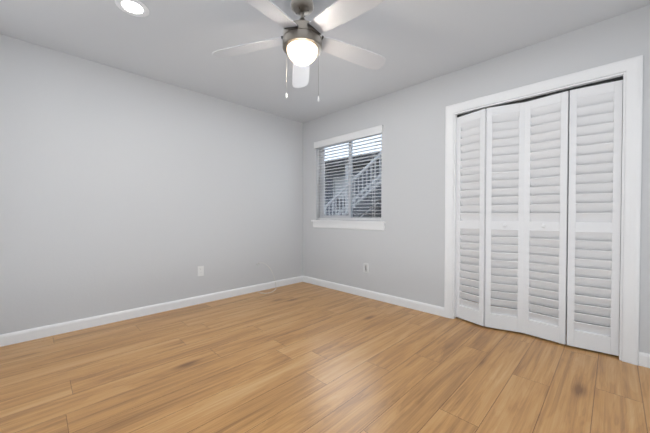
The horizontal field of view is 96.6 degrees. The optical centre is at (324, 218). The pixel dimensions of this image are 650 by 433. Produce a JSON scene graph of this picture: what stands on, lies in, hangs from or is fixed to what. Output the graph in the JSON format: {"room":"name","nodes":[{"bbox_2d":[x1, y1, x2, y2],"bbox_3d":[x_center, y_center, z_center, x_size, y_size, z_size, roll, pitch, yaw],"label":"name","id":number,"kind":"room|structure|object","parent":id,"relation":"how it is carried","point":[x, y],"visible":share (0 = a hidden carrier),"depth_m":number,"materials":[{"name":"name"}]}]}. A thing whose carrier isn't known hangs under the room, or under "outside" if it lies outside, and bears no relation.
{"room":"empty bedroom","nodes":[
{"label":"empty bedroom","id":0,"kind":"room"},
{"bbox_2d":[0,34,302,334],"bbox_3d":[-1.579,-0.236,3.331,0.150,2.440,3.660,1,1,45],"label":"wall","id":1,"kind":"structure","parent":0,"point":[121,190],"depth_m":2.85,"materials":[{"name":"white paint"}]},
{"bbox_2d":[0,276,302,346],"bbox_3d":[-1.521,0.939,3.291,0.014,0.092,3.360,1,1,45],"label":"baseboard","id":2,"kind":"structure","parent":1,"relation":"attached to","point":[6,339],"depth_m":2.85,"materials":[{"name":"white paint"}]},
{"bbox_2d":[198,266,203,275],"bbox_3d":[-1.444,0.606,3.368,0.008,0.115,0.070,1,1,45],"label":"electrical outlet","id":3,"kind":"object","parent":1,"relation":"attached to","point":[200,270],"visible":1,"depth_m":3.37,"materials":[{"name":"white plastic"}]},
{"bbox_2d":[0,282,649,432],"bbox_3d":[0.137,1.031,2.168,4.250,0.060,4.410,1,1,45],"label":"floor","id":4,"kind":"structure","parent":0,"point":[302,357],"depth_m":1.85,"materials":[{"name":"brown wood"}]},
{"bbox_2d":[256,263,275,293],"bbox_3d":[-0.759,0.782,3.922,0.198,0.392,0.298,1,1,45],"label":"cord","id":5,"kind":"object","parent":4,"relation":"on","point":[274,279],"visible":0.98,"depth_m":3.92,"materials":[{"name":"white plastic"}]},
{"bbox_2d":[0,0,649,122],"bbox_3d":[-0.128,-1.474,1.865,4.250,0.080,3.660,1,1,45],"label":"ceiling","id":6,"kind":"structure","parent":0,"point":[179,42],"depth_m":2.30,"materials":[{"name":"white paint"}]},
{"bbox_2d":[115,0,148,16],"bbox_3d":[-1.302,-1.432,1.959,0.196,0.008,0.196,1,1,45],"label":"recessed light","id":7,"kind":"object","parent":6,"relation":"in","point":[137,8],"visible":1,"depth_m":1.96,"materials":[{"name":"white paint"}]},
{"bbox_2d":[213,0,385,101],"bbox_3d":[-0.125,-1.103,1.869,1.194,0.662,1.228,1,1,45],"label":"ceiling fan","id":8,"kind":"object","parent":6,"relation":"hanging from","point":[303,41],"visible":1,"depth_m":1.85,"materials":[{"name":"silver metal"}]},
{"bbox_2d":[303,5,649,353],"bbox_3d":[1.111,-0.233,3.127,3.950,2.440,0.150,1,1,45],"label":"wall","id":9,"kind":"structure","parent":0,"point":[402,255],"depth_m":3.09,"materials":[{"name":"white paint"}]},
{"bbox_2d":[311,220,385,230],"bbox_3d":[0.288,0.076,3.885,1.270,0.110,0.122,1,1,45],"label":"window sill","id":10,"kind":"structure","parent":9,"relation":"attached to","point":[361,225],"depth_m":3.78,"materials":[{"name":"white paint"}]},
{"bbox_2d":[320,136,380,220],"bbox_3d":[0.349,-0.545,3.937,1.140,1.130,0.052,1,1,45],"label":"window","id":11,"kind":"structure","parent":9,"relation":"in","point":[322,208],"depth_m":4.00,"materials":[{"name":"silver metal"}]},
{"bbox_2d":[314,125,382,219],"bbox_3d":[0.285,-0.552,3.872,1.184,1.126,0.093,1,1,45],"label":"window blind","id":12,"kind":"object","parent":11,"relation":"attached to","point":[361,134],"visible":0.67,"depth_m":3.81,"materials":[{"name":"white plastic"}]},
{"bbox_2d":[364,263,367,272],"bbox_3d":[0.511,0.614,3.625,0.070,0.115,0.008,1,1,45],"label":"outlet","id":13,"kind":"object","parent":9,"relation":"attached to","point":[366,267],"visible":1,"depth_m":3.62,"materials":[{"name":"white plastic"}]},
{"bbox_2d":[303,276,443,316],"bbox_3d":[0.432,0.933,3.706,2.194,0.092,0.014,1,1,45],"label":"baseboard","id":14,"kind":"structure","parent":9,"relation":"attached to","point":[418,306],"depth_m":3.46,"materials":[{"name":"white paint"}]},
{"bbox_2d":[456,109,486,325],"bbox_3d":[1.389,-0.011,2.765,0.038,1.977,0.286,0,1,-29],"label":"closet door","id":15,"kind":"structure","parent":9,"relation":"in","point":[471,189],"depth_m":2.75,"materials":[{"name":"white paint"}]},
{"bbox_2d":[485,102,524,332],"bbox_3d":[1.589,-0.008,2.565,0.285,1.978,0.111,1,1,45],"label":"closet door","id":16,"kind":"structure","parent":9,"relation":"in","point":[505,155],"depth_m":2.56,"materials":[{"name":"white paint"}]},
{"bbox_2d":[444,55,642,364],"bbox_3d":[1.738,-0.019,2.503,1.172,2.030,0.152,1,1,45],"label":"door frame","id":17,"kind":"structure","parent":9,"relation":"attached to","point":[612,78],"depth_m":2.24,"materials":[{"name":"white paint"}]},
{"bbox_2d":[523,91,568,343],"bbox_3d":[1.801,-0.005,2.375,0.290,1.978,0.083,1,1,45],"label":"closet door","id":18,"kind":"structure","parent":9,"relation":"in","point":[546,180],"depth_m":2.37,"materials":[{"name":"white paint"}]},
{"bbox_2d":[567,80,622,355],"bbox_3d":[2.013,-0.002,2.174,0.288,1.977,0.039,1,1,38],"label":"closet door","id":19,"kind":"structure","parent":9,"relation":"in","point":[595,167],"depth_m":2.16,"materials":[{"name":"white paint"}]},
{"bbox_2d":[638,352,649,367],"bbox_3d":[2.303,0.960,1.840,0.422,0.092,0.014,1,1,45],"label":"baseboard","id":20,"kind":"structure","parent":9,"relation":"attached to","point":[644,359],"depth_m":1.97,"materials":[{"name":"white paint"}]},
{"bbox_2d":[462,93,622,326],"bbox_3d":[2.039,-0.268,2.801,1.832,2.520,0.700,1,1,45],"label":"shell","id":21,"kind":"object","parent":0,"point":[567,258],"depth_m":2.85,"materials":[{"name":"grey"}]},
{"label":"outside","id":22,"kind":"structure","parent":0,"visible":0},
{"bbox_3d":[0.803,1.204,15.551,46.000,0.100,36.000,1,1,45],"label":"ground","id":23,"kind":"structure","parent":22,"visible":0},
{"bbox_2d":[325,150,380,217],"bbox_3d":[0.067,-0.458,11.601,23.100,3.340,1.600,1,1,45],"label":"building","id":24,"kind":"structure","parent":23,"relation":"on","point":[332,194],"depth_m":11.08,"materials":[{"name":"grey"}]},
{"bbox_2d":[325,152,380,220],"bbox_3d":[1.807,-0.544,8.028,6.933,3.883,1.000,1,1,45],"label":"stairs","id":25,"kind":"structure","parent":23,"relation":"on","point":[376,214],"depth_m":8.26,"materials":[{"name":"grey"}]}
]}

